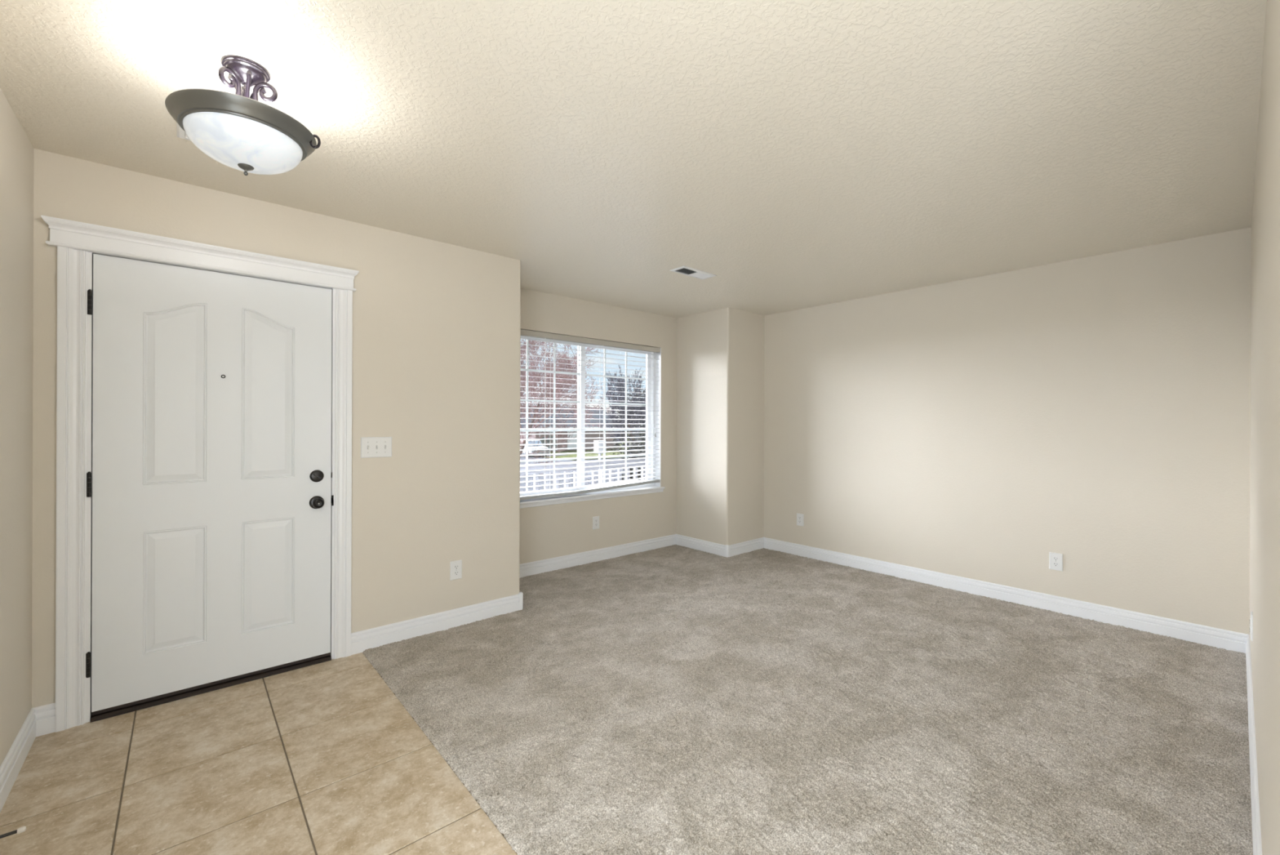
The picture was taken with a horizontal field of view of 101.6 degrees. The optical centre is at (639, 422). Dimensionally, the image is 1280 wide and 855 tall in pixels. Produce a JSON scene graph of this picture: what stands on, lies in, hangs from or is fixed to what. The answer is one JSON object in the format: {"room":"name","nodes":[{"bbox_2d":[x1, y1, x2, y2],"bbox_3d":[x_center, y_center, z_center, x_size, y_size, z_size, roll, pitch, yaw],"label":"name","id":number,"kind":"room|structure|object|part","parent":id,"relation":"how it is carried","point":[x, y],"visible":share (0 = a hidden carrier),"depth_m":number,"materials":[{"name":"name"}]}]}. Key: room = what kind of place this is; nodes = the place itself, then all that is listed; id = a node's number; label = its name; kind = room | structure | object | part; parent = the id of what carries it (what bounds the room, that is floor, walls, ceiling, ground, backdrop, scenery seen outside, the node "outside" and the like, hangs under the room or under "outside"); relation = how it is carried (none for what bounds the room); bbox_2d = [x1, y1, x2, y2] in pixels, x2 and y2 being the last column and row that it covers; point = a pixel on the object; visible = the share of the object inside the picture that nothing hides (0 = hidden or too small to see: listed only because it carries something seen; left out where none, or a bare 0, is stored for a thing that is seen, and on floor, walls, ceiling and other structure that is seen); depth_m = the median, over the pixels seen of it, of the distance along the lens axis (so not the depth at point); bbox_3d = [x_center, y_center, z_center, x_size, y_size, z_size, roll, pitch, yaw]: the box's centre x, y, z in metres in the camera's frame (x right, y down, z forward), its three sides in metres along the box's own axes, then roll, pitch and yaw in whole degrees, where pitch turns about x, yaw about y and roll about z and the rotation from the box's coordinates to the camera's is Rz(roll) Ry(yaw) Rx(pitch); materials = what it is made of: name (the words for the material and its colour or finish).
{"room":"empty living room","nodes":[
{"label":"empty living room","id":0,"kind":"room"},
{"bbox_2d":[0,88,33,766],"bbox_3d":[-0.389,0.090,-0.369,0.120,2.440,6.855,0,0,-41],"label":"wall","id":1,"kind":"structure","parent":0,"point":[16,150],"depth_m":1.94,"materials":[{"name":"beige paint"}]},
{"bbox_2d":[0,826,26,838],"bbox_3d":[-1.923,1.246,1.571,0.098,0.024,0.024,0,0,-41],"label":"door stop","id":2,"kind":"object","parent":1,"relation":"attached to","point":[21,829],"visible":1,"depth_m":1.59,"materials":[{"name":"brown metal"}]},
{"bbox_3d":[-1.929,1.246,1.566,0.083,0.024,0.024,0,0,-41],"label":"rod","id":3,"kind":"part","parent":2,"relation":"part of","materials":[{"name":"brown metal"}]},
{"bbox_2d":[0,707,35,812],"bbox_3d":[-0.303,1.251,-0.370,0.014,0.119,6.735,0,0,-41],"label":"baseboard","id":4,"kind":"structure","parent":1,"relation":"attached to","point":[11,766],"depth_m":1.92,"materials":[{"name":"white wood"}]},
{"bbox_2d":[0,652,517,854],"bbox_3d":[1.356,1.392,1.557,5.290,0.150,7.696,0,0,-41],"label":"floor","id":5,"kind":"structure","parent":0,"point":[325,757],"depth_m":1.89,"materials":[{"name":"tile"}]},
{"bbox_2d":[362,544,1253,854],"bbox_3d":[0.715,1.306,3.230,3.824,0.023,4.028,0,0,-41],"label":"carpet","id":6,"kind":"object","parent":5,"relation":"on","point":[671,700],"visible":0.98,"depth_m":2.29,"materials":[{"name":"beige carpet"}]},
{"bbox_2d":[31,148,520,707],"bbox_3d":[-1.904,0.084,3.164,2.242,2.440,0.701,0,0,-41],"label":"wall","id":7,"kind":"structure","parent":0,"point":[436,362],"depth_m":3.09,"materials":[{"name":"beige paint"}]},
{"bbox_2d":[40,214,359,732],"bbox_3d":[-2.040,0.225,2.553,1.183,2.158,0.041,0,0,-41],"label":"trim","id":8,"kind":"structure","parent":7,"relation":"attached to","point":[73,239],"depth_m":2.25,"materials":[{"name":"white wood"}]},
{"bbox_3d":[-2.428,0.279,2.228,0.086,2.046,0.020,0,0,-41],"label":"casing leg","id":9,"kind":"part","parent":8,"relation":"part of","materials":[{"name":"white wood"}]},
{"bbox_3d":[-2.036,-0.833,2.553,1.183,0.044,0.041,0,0,-41],"label":"header crown","id":10,"kind":"part","parent":8,"relation":"part of","materials":[{"name":"white wood"}]},
{"bbox_3d":[-1.655,0.282,2.904,0.086,2.046,0.020,0,0,-41],"label":"casing leg","id":11,"kind":"part","parent":8,"relation":"part of","materials":[{"name":"white wood"}]},
{"bbox_2d":[85,251,334,722],"bbox_3d":[-2.064,0.272,2.597,0.957,2.062,0.183,0,0,-41],"label":"door","id":12,"kind":"structure","parent":7,"relation":"in","point":[210,393],"depth_m":2.53,"materials":[{"name":"white wood"}]},
{"bbox_3d":[-1.736,0.432,2.810,0.070,0.070,0.063,0,0,-41],"label":"knob","id":13,"kind":"part","parent":12,"relation":"part of","materials":[{"name":"brown metal"}]},
{"bbox_3d":[-1.700,0.428,2.884,0.013,0.057,0.016,0,0,-41],"label":"strike plate","id":14,"kind":"part","parent":12,"relation":"part of","materials":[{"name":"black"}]},
{"bbox_2d":[360,436,391,457],"bbox_3d":[-1.523,0.141,3.020,0.166,0.119,0.018,0,0,-41],"label":"light switch","id":15,"kind":"object","parent":7,"relation":"attached to","point":[371,446],"visible":1,"depth_m":3.02,"materials":[{"name":"white plastic"}]},
{"bbox_2d":[32,533,724,737],"bbox_3d":[-1.062,1.248,3.880,4.460,0.119,0.695,0,0,-41],"label":"baseboard","id":16,"kind":"structure","parent":7,"relation":"attached to","point":[45,715],"depth_m":3.43,"materials":[{"name":"white wood"}]},
{"bbox_2d":[449,559,462,580],"bbox_3d":[-1.174,0.941,3.333,0.075,0.119,0.009,0,0,-41],"label":"wall outlet","id":17,"kind":"object","parent":7,"relation":"attached to","point":[455,566],"visible":1,"depth_m":3.33,"materials":[{"name":"white plastic"}]},
{"bbox_2d":[453,570,458,575],"bbox_3d":[-1.173,0.960,3.331,0.034,0.028,0.002,0,0,-41],"label":"receptacle","id":18,"kind":"object","parent":17,"relation":"attached to","point":[455,572],"depth_m":3.33,"materials":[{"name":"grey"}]},
{"bbox_2d":[518,591,523,610],"bbox_3d":[-0.832,1.246,3.637,0.034,0.125,0.034,0,0,-41],"label":"trim","id":19,"kind":"structure","parent":7,"relation":"attached to","point":[521,593],"depth_m":3.62,"materials":[{"name":"white wood"}]},
{"bbox_2d":[520,288,676,564],"bbox_3d":[-0.484,0.090,4.928,2.458,2.440,0.189,0,0,-41],"label":"wall","id":20,"kind":"structure","parent":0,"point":[557,530],"depth_m":4.98,"materials":[{"name":"beige paint"}]},
{"bbox_2d":[520,328,660,500],"bbox_3d":[-0.498,-0.065,4.861,1.846,1.442,0.069,0,0,-41],"label":"window blind","id":21,"kind":"object","parent":20,"relation":"attached to","point":[523,332],"visible":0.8,"depth_m":4.84,"materials":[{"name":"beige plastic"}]},
{"bbox_3d":[-0.781,-0.051,4.622,0.002,1.381,0.056,0,0,-41],"label":"ladder cord","id":22,"kind":"part","parent":21,"relation":"part of","materials":[{"name":"white fabric"}]},
{"bbox_3d":[-0.504,0.622,4.866,1.846,0.067,0.052,0,0,-41],"label":"rail","id":23,"kind":"part","parent":21,"relation":"part of","materials":[{"name":"grey plastic"}]},
{"bbox_3d":[-0.499,-0.763,4.866,1.846,0.046,0.052,0,0,-41],"label":"head rail","id":24,"kind":"part","parent":21,"relation":"part of","materials":[{"name":"beige plastic"}]},
{"bbox_3d":[-0.367,-0.055,4.983,0.002,1.370,0.056,0,0,-41],"label":"ladder cord","id":25,"kind":"part","parent":21,"relation":"part of","materials":[{"name":"white fabric"}]},
{"bbox_3d":[0.100,-0.064,5.391,0.002,1.348,0.056,0,0,-41],"label":"ladder cord","id":26,"kind":"part","parent":21,"relation":"part of","materials":[{"name":"white fabric"}]},
{"bbox_3d":[0.158,-0.314,5.399,0.014,0.843,0.003,0,0,-41],"label":"pull cord","id":27,"kind":"part","parent":21,"relation":"part of","materials":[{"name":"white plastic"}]},
{"bbox_2d":[520,335,661,496],"bbox_3d":[-0.533,-0.061,4.901,1.864,1.460,0.153,0,0,-41],"label":"window","id":28,"kind":"structure","parent":20,"relation":"attached to","point":[580,401],"depth_m":5.14,"materials":[{"name":"white plastic"}]},
{"bbox_2d":[520,339,579,491],"bbox_3d":[-0.881,-0.064,4.643,0.826,1.325,0.006,0,0,-41],"label":"grille","id":29,"kind":"object","parent":28,"relation":"attached to","point":[554,401],"depth_m":4.73,"materials":[{"name":"white plastic"}]},
{"bbox_3d":[-0.877,-0.062,4.638,0.926,1.400,0.024,0,0,-41],"label":"sash","id":30,"kind":"part","parent":28,"relation":"part of","materials":[{"name":"white plastic"}]},
{"bbox_3d":[-0.240,-0.059,5.228,0.920,1.400,0.024,0,0,-41],"label":"sash","id":31,"kind":"part","parent":28,"relation":"part of","materials":[{"name":"white plastic"}]},
{"bbox_2d":[584,349,646,482],"bbox_3d":[-0.244,-0.062,5.232,0.820,1.325,0.006,0,0,-41],"label":"grille","id":32,"kind":"object","parent":28,"relation":"attached to","point":[604,402],"depth_m":5.30,"materials":[{"name":"white plastic"}]},
{"bbox_3d":[-0.559,-0.061,4.931,1.862,1.460,0.075,0,0,-41],"label":"frame","id":33,"kind":"part","parent":28,"relation":"part of","materials":[{"name":"white plastic"}]},
{"bbox_2d":[592,515,599,529],"bbox_3d":[-0.412,0.939,4.902,0.075,0.119,0.009,0,0,-41],"label":"wall outlet","id":34,"kind":"object","parent":20,"relation":"attached to","point":[595,519],"visible":1,"depth_m":4.90,"materials":[{"name":"white plastic"}]},
{"bbox_2d":[0,0,1266,317],"bbox_3d":[1.366,-1.183,1.557,5.290,0.120,7.696,0,0,-41],"label":"ceiling","id":35,"kind":"structure","parent":0,"point":[796,154],"depth_m":1.94,"materials":[{"name":"beige paint"}]},
{"bbox_2d":[164,54,320,175],"bbox_3d":[-1.267,-0.963,1.677,0.382,0.341,0.399,0,0,-41],"label":"ceiling lamp","id":36,"kind":"object","parent":35,"relation":"attached to","point":[240,131],"visible":1,"depth_m":1.59,"materials":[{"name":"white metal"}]},
{"bbox_3d":[-1.247,-1.024,1.611,0.088,0.174,0.092,0,0,-41],"label":"scroll arm","id":37,"kind":"part","parent":36,"relation":"part of","materials":[{"name":"brown metal"}]},
{"bbox_3d":[-1.307,-1.024,1.673,0.075,0.174,0.102,0,0,21],"label":"scroll arm","id":38,"kind":"part","parent":36,"relation":"part of","materials":[{"name":"brown metal"}]},
{"bbox_3d":[-1.262,-0.867,1.670,0.305,0.094,0.305,0,0,-41],"label":"lamp shade","id":39,"kind":"part","parent":36,"relation":"part of","materials":[{"name":"white glass"}]},
{"bbox_3d":[-1.261,-1.009,1.670,0.018,0.152,0.018,0,0,-41],"label":"stem","id":40,"kind":"part","parent":36,"relation":"part of","materials":[{"name":"brown metal"}]},
{"bbox_3d":[-1.235,-1.024,1.708,0.076,0.174,0.102,0,0,-41],"label":"scroll arm","id":41,"kind":"part","parent":36,"relation":"part of","materials":[{"name":"brown metal"}]},
{"bbox_2d":[670,265,716,279],"bbox_3d":[0.403,-1.123,3.916,0.360,0.007,0.147,0,0,-41],"label":"ceiling vent","id":42,"kind":"object","parent":35,"relation":"in","point":[686,270],"visible":1,"depth_m":3.90,"materials":[{"name":"white metal"}]},
{"bbox_2d":[675,307,764,545],"bbox_3d":[0.847,0.095,5.538,0.590,2.440,0.701,0,0,-41],"label":"wall pillar","id":43,"kind":"structure","parent":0,"point":[720,353],"depth_m":5.29,"materials":[{"name":"beige paint"}]},
{"bbox_2d":[724,544,729,556],"bbox_3d":[0.851,1.252,5.079,0.034,0.125,0.034,0,0,-41],"label":"trim","id":44,"kind":"structure","parent":43,"relation":"attached to","point":[726,546],"depth_m":5.07,"materials":[{"name":"white wood"}]},
{"bbox_2d":[729,537,764,556],"bbox_3d":[1.082,1.256,5.273,0.578,0.119,0.014,0,0,-41],"label":"baseboard","id":45,"kind":"structure","parent":43,"relation":"attached to","point":[747,546],"depth_m":5.26,"materials":[{"name":"white wood"}]},
{"bbox_2d":[763,226,1251,634],"bbox_3d":[2.434,0.101,4.260,0.120,2.440,3.553,0,0,-41],"label":"wall","id":46,"kind":"structure","parent":0,"point":[1094,411],"depth_m":3.69,"materials":[{"name":"beige paint"}]},
{"bbox_2d":[796,512,804,525],"bbox_3d":[1.577,0.955,5.140,0.009,0.119,0.075,0,0,-41],"label":"wall outlet","id":47,"kind":"object","parent":46,"relation":"attached to","point":[800,517],"visible":1,"depth_m":5.13,"materials":[{"name":"white plastic"}]},
{"bbox_2d":[763,537,1248,653],"bbox_3d":[2.379,1.261,4.215,0.014,0.119,3.313,0,0,-41],"label":"baseboard","id":48,"kind":"structure","parent":46,"relation":"attached to","point":[1218,637],"depth_m":3.69,"materials":[{"name":"white wood"}]},
{"bbox_2d":[1048,551,1062,571],"bbox_3d":[2.895,0.966,3.630,0.009,0.119,0.075,0,0,-41],"label":"wall outlet","id":49,"kind":"object","parent":46,"relation":"attached to","point":[1055,560],"visible":1,"depth_m":3.63,"materials":[{"name":"white plastic"}]},
{"bbox_2d":[1053,556,1058,560],"bbox_3d":[2.893,0.946,3.628,0.002,0.028,0.034,0,0,-41],"label":"receptacle","id":50,"kind":"object","parent":49,"relation":"attached to","point":[1055,558],"depth_m":3.63,"materials":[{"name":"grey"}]},
{"bbox_2d":[1053,562,1058,566],"bbox_3d":[2.893,0.985,3.628,0.002,0.028,0.034,0,0,-41],"label":"receptacle","id":51,"kind":"object","parent":49,"relation":"attached to","point":[1055,564],"depth_m":3.63,"materials":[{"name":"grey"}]},
{"bbox_2d":[1249,0,1279,854],"bbox_3d":[2.276,0.100,1.844,3.295,2.440,0.120,0,0,-41],"label":"wall","id":52,"kind":"structure","parent":0,"point":[1264,488],"depth_m":1.27,"materials":[{"name":"beige paint"}]},
{"bbox_2d":[1249,611,1253,640],"bbox_3d":[2.822,0.938,2.408,0.075,0.119,0.009,0,0,-41],"label":"wall outlet","id":53,"kind":"object","parent":52,"relation":"attached to","point":[1251,612],"visible":1,"depth_m":2.38,"materials":[{"name":"white plastic"}]},
{"bbox_2d":[1245,634,1262,854],"bbox_3d":[2.250,1.261,1.914,3.235,0.119,0.014,0,0,-41],"label":"baseboard","id":54,"kind":"structure","parent":52,"relation":"attached to","point":[1255,817],"depth_m":1.86,"materials":[{"name":"white wood"}]},
{"label":"outside","id":55,"kind":"structure","parent":0,"visible":0},
{"bbox_3d":[0.362,1.488,6.802,8.500,0.150,1.474,0,0,-41],"label":"porch deck","id":56,"kind":"object","parent":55,"visible":0},
{"bbox_2d":[520,457,645,490],"bbox_3d":[0.025,0.912,7.192,7.800,1.000,0.100,0,0,-41],"label":"porch railing","id":57,"kind":"object","parent":56,"relation":"on","point":[590,464],"visible":0.09,"depth_m":6.47,"materials":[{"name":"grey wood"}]},
{"bbox_3d":[0.026,0.503,7.192,7.700,0.026,0.090,0,0,-41],"label":"rail","id":58,"kind":"part","parent":57,"relation":"part of","materials":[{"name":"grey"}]},
{"bbox_3d":[0.026,0.556,7.192,7.700,0.081,0.040,0,0,-41],"label":"sub rail","id":59,"kind":"part","parent":57,"relation":"part of","materials":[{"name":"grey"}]},
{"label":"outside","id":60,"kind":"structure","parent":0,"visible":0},
{"bbox_2d":[520,453,568,457],"bbox_3d":[-27.471,2.934,44.391,37.000,0.020,21.000,0,0,-41],"label":"driveway","id":61,"kind":"structure","parent":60,"point":[522,453],"depth_m":48.30,"materials":[{"name":"concrete"}]},
{"bbox_2d":[521,440,549,456],"bbox_3d":[-10.177,2.277,47.543,1.840,1.448,4.489,0,0,-41],"label":"car","id":62,"kind":"object","parent":61,"relation":"on","point":[530,446],"visible":0.3,"depth_m":46.24,"materials":[{"name":"grey metal"}]},
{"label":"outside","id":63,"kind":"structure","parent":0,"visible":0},
{"bbox_2d":[549,431,634,454],"bbox_3d":[-79.313,2.851,106.075,420.000,0.200,255.874,0,0,-41],"label":"ground","id":64,"kind":"structure","parent":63,"point":[606,450],"depth_m":54.45,"materials":[{"name":"green plant"}]},
{"bbox_2d":[520,341,604,454],"bbox_3d":[-6.352,-1.323,30.153,8.431,8.800,6.648,0,0,0],"label":"bare tree","id":65,"kind":"object","parent":64,"relation":"on","point":[567,361],"visible":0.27,"depth_m":30.02,"materials":[{"name":"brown plant"}]},
{"bbox_2d":[520,338,613,474],"bbox_3d":[-4.646,-0.572,12.898,6.124,7.269,7.996,0,0,20],"label":"bare tree","id":66,"kind":"object","parent":64,"relation":"on","point":[566,379],"visible":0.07,"depth_m":14.03,"materials":[{"name":"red plant"}]},
{"bbox_2d":[520,405,617,451],"bbox_3d":[-9.311,0.575,60.854,12.000,4.900,9.060,0,0,-41],"label":"house","id":67,"kind":"structure","parent":64,"relation":"on","point":[597,416],"depth_m":57.88,"materials":[{"name":"grey"}]},
{"bbox_3d":[-9.674,1.924,55.180,2.000,1.800,0.020,0,0,-41],"label":"pane","id":68,"kind":"part","parent":67,"relation":"part of","materials":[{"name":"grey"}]},
{"bbox_3d":[-7.263,1.933,57.284,1.400,1.800,0.020,0,0,-41],"label":"pane","id":69,"kind":"part","parent":67,"relation":"part of","materials":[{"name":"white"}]},
{"bbox_2d":[609,387,645,458],"bbox_3d":[0.422,0.370,33.525,5.194,5.575,4.334,0,0,-41],"label":"evergreen shrub","id":70,"kind":"object","parent":64,"relation":"on","point":[616,444],"visible":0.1,"depth_m":32.71,"materials":[{"name":"green plant"}]},
{"bbox_2d":[622,430,645,480],"bbox_3d":[0.528,1.586,13.985,2.153,3.087,2.164,0,0,-41],"label":"evergreen shrub","id":71,"kind":"object","parent":64,"relation":"on","point":[640,443],"visible":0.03,"depth_m":13.69,"materials":[{"name":"green plant"}]},
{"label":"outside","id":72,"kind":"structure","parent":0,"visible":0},
{"bbox_2d":[542,453,625,460],"bbox_3d":[-3.385,3.001,46.829,9.500,0.065,5.000,0,0,-41],"label":"lawn","id":73,"kind":"structure","parent":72,"point":[607,454],"depth_m":46.01,"materials":[{"name":"green plant"}]},
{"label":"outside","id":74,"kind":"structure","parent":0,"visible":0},
{"bbox_2d":[520,453,628,491],"bbox_3d":[-10.560,3.010,27.295,420.000,0.020,27.000,0,0,-41],"label":"road","id":75,"kind":"structure","parent":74,"point":[571,475],"depth_m":29.06,"materials":[{"name":"grey asphalt"}]},
{"bbox_2d":[593,440,604,483],"bbox_3d":[-1.923,1.944,25.007,0.460,2.220,0.400,0,0,-41],"label":"mailbox","id":76,"kind":"object","parent":75,"relation":"on","point":[595,445],"visible":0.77,"depth_m":24.87,"materials":[{"name":"white"}]},
{"bbox_3d":[-1.924,2.254,25.007,0.100,1.600,0.100,0,0,-41],"label":"post","id":77,"kind":"part","parent":76,"relation":"part of","materials":[{"name":"white wood"}]},
{"bbox_2d":[599,364,645,453],"bbox_3d":[-0.253,0.216,24.452,3.360,5.735,4.242,0,0,-6],"label":"bare tree","id":78,"kind":"object","parent":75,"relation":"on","point":[614,397],"visible":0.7,"depth_m":23.67,"materials":[{"name":"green plant"}]}
]}

